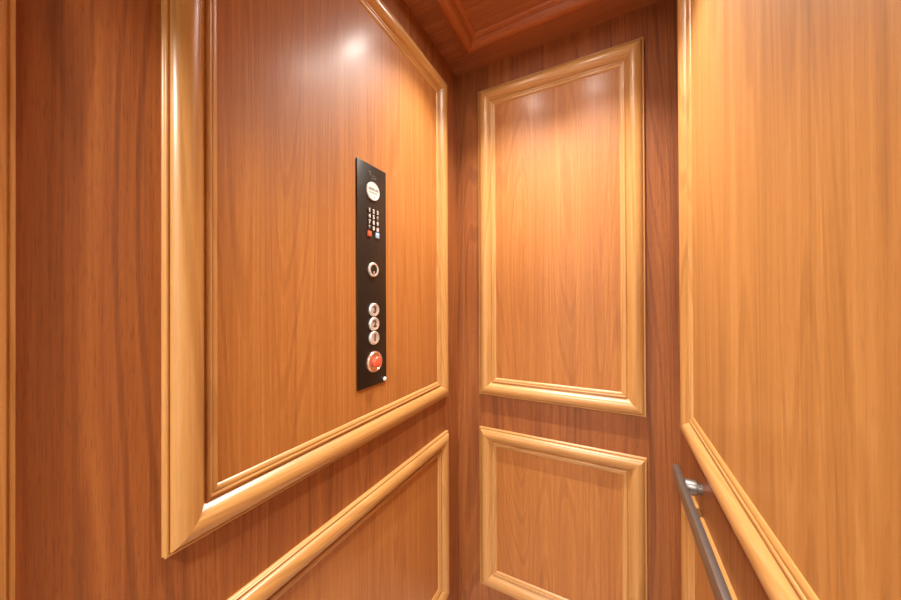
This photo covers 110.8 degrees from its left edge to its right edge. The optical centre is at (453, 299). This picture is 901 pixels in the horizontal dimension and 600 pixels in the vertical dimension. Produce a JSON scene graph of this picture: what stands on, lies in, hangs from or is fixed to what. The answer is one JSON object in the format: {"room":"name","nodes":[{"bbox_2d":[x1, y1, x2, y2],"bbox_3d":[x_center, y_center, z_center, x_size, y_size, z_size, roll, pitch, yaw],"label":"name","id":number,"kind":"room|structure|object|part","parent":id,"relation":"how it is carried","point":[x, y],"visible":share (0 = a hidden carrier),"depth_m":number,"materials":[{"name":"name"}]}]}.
{"room":"elevator interior","nodes":[
{"label":"elevator interior","id":0,"kind":"room"},
{"bbox_2d":[15,0,458,599],"bbox_3d":[-0.370,0.172,0.693,0.030,2.455,1.707,0,0,27],"label":"wall","id":1,"kind":"structure","parent":0,"point":[306,89],"depth_m":0.59,"materials":[{"name":"brown wood"}]},
{"bbox_2d":[0,0,15,599],"bbox_3d":[-0.601,-0.256,0.192,0.025,1.320,0.388,0,0,27],"label":"trim","id":2,"kind":"structure","parent":1,"relation":"attached to","point":[7,7],"depth_m":0.36,"materials":[{"name":"brown wood"}]},
{"bbox_2d":[161,0,448,558],"bbox_3d":[-0.238,-0.255,0.901,0.025,1.320,0.934,0,0,27],"label":"trim","id":3,"kind":"structure","parent":1,"relation":"attached to","point":[194,505],"depth_m":0.52,"materials":[{"name":"brown wood"}]},
{"bbox_3d":[-0.236,0.366,0.899,0.025,0.077,0.934,0,0,27],"label":"rail","id":4,"kind":"part","parent":3,"relation":"part of","materials":[{"name":"brown wood"}]},
{"bbox_3d":[-0.241,-0.876,0.903,0.025,0.077,0.934,0,0,27],"label":"rail","id":5,"kind":"part","parent":3,"relation":"part of","materials":[{"name":"brown wood"}]},
{"bbox_3d":[-0.248,-0.255,0.906,0.003,1.179,0.793,0,0,27],"label":"veneer panel","id":6,"kind":"part","parent":1,"relation":"part of","materials":[{"name":"brown wood"}]},
{"bbox_2d":[227,430,449,599],"bbox_3d":[-0.234,0.893,0.897,0.025,0.686,0.934,0,0,27],"label":"trim","id":7,"kind":"structure","parent":1,"relation":"attached to","point":[286,571],"depth_m":0.84,"materials":[{"name":"brown wood"}]},
{"bbox_3d":[-0.232,1.198,0.895,0.025,0.077,0.934,0,0,27],"label":"rail","id":8,"kind":"part","parent":7,"relation":"part of","materials":[{"name":"brown wood"}]},
{"bbox_3d":[-0.243,0.894,0.902,0.003,0.546,0.793,0,0,27],"label":"veneer panel","id":9,"kind":"part","parent":1,"relation":"part of","materials":[{"name":"brown wood"}]},
{"bbox_2d":[356,157,386,390],"bbox_3d":[-0.232,-0.071,0.908,0.023,0.646,0.122,0,0,27],"label":"control panel","id":10,"kind":"object","parent":1,"relation":"attached to","point":[370,181],"visible":1,"depth_m":0.90,"materials":[{"name":"grey metal"}]},
{"bbox_2d":[368,263,378,276],"bbox_3d":[-0.235,-0.088,0.911,0.005,0.042,0.042,0,0,27],"label":"switch","id":11,"kind":"object","parent":10,"relation":"attached to","point":[373,268],"depth_m":0.91,"materials":[{"name":"silver metal"}]},
{"bbox_3d":[-0.224,0.181,0.909,0.014,0.033,0.033,0,0,27],"label":"stop knob","id":12,"kind":"part","parent":10,"relation":"part of","materials":[{"name":"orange plastic"}]},
{"bbox_2d":[404,0,662,76],"bbox_3d":[0.006,-1.043,0.502,0.832,0.032,1.653,0,0,27],"label":"ceiling","id":13,"kind":"structure","parent":0,"point":[482,14],"depth_m":1.15,"materials":[{"name":"brown wood"}]},
{"bbox_3d":[0.016,-1.030,0.532,0.506,0.003,1.264,0,0,27],"label":"panel","id":14,"kind":"part","parent":13,"relation":"part of","materials":[{"name":"brown wood"}]},
{"bbox_2d":[433,0,602,54],"bbox_3d":[0.016,-1.019,0.532,0.632,0.025,1.390,0,0,27],"label":"trim","id":15,"kind":"structure","parent":13,"relation":"attached to","point":[453,12],"depth_m":1.13,"materials":[{"name":"brown wood"}]},
{"bbox_2d":[456,0,681,599],"bbox_3d":[0.394,0.170,1.245,0.832,2.455,0.030,0,0,27],"label":"wall","id":16,"kind":"structure","parent":0,"point":[557,149],"depth_m":1.20,"materials":[{"name":"brown wood"}]},
{"bbox_3d":[0.391,-0.253,1.231,0.485,1.186,0.003,0,0,27],"label":"veneer panel","id":17,"kind":"part","parent":16,"relation":"part of","materials":[{"name":"brown wood"}]},
{"bbox_3d":[0.396,0.894,1.227,0.485,0.542,0.003,0,0,27],"label":"veneer panel","id":18,"kind":"part","parent":16,"relation":"part of","materials":[{"name":"brown wood"}]},
{"bbox_2d":[478,37,645,416],"bbox_3d":[0.386,-0.253,1.222,0.626,1.326,0.025,0,0,27],"label":"trim","id":19,"kind":"structure","parent":16,"relation":"attached to","point":[628,57],"depth_m":1.13,"materials":[{"name":"brown wood"}]},
{"bbox_3d":[0.383,-0.877,1.224,0.626,0.077,0.025,0,0,27],"label":"rail","id":20,"kind":"part","parent":19,"relation":"part of","materials":[{"name":"brown wood"}]},
{"bbox_3d":[0.389,0.371,1.219,0.626,0.077,0.025,0,0,27],"label":"rail","id":21,"kind":"part","parent":19,"relation":"part of","materials":[{"name":"brown wood"}]},
{"bbox_2d":[479,426,647,599],"bbox_3d":[0.391,0.894,1.217,0.626,0.682,0.025,0,0,27],"label":"trim","id":22,"kind":"structure","parent":16,"relation":"attached to","point":[632,468],"depth_m":1.20,"materials":[{"name":"brown wood"}]},
{"bbox_3d":[0.392,1.196,1.216,0.626,0.077,0.025,0,0,27],"label":"rail","id":23,"kind":"part","parent":22,"relation":"part of","materials":[{"name":"brown wood"}]},
{"bbox_3d":[0.390,0.592,1.218,0.626,0.077,0.025,0,0,27],"label":"rail","id":24,"kind":"part","parent":22,"relation":"part of","materials":[{"name":"brown wood"}]},
{"bbox_2d":[678,0,900,599],"bbox_3d":[0.393,0.167,0.303,0.030,2.455,1.707,0,0,27],"label":"wall","id":25,"kind":"structure","parent":0,"point":[796,104],"depth_m":0.36,"materials":[{"name":"brown wood"}]},
{"bbox_2d":[672,464,731,599],"bbox_3d":[0.385,0.485,0.363,0.048,0.040,1.179,0,0,27],"label":"handrail","id":26,"kind":"object","parent":25,"relation":"attached to","point":[686,487],"visible":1,"depth_m":0.63,"materials":[{"name":"silver metal"}]},
{"bbox_3d":[0.618,0.485,0.803,0.035,0.038,0.038,0,0,27],"label":"post","id":27,"kind":"part","parent":26,"relation":"part of","materials":[{"name":"silver metal"}]},
{"bbox_3d":[0.490,0.889,0.514,0.003,0.546,0.777,0,0,27],"label":"veneer panel","id":28,"kind":"part","parent":25,"relation":"part of","materials":[{"name":"brown wood"}]},
{"bbox_2d":[681,495,736,599],"bbox_3d":[0.481,0.889,0.519,0.025,0.686,0.918,0,0,27],"label":"trim","id":29,"kind":"structure","parent":25,"relation":"attached to","point":[687,538],"depth_m":0.88,"materials":[{"name":"brown wood"}]},
{"bbox_2d":[677,0,818,599],"bbox_3d":[0.475,-0.260,0.524,0.025,1.320,0.918,0,0,27],"label":"trim","id":30,"kind":"structure","parent":25,"relation":"attached to","point":[780,578],"depth_m":0.79,"materials":[{"name":"brown wood"}]},
{"bbox_3d":[0.478,0.362,0.521,0.025,0.077,0.918,0,0,27],"label":"rail","id":31,"kind":"part","parent":30,"relation":"part of","materials":[{"name":"brown wood"}]}
]}

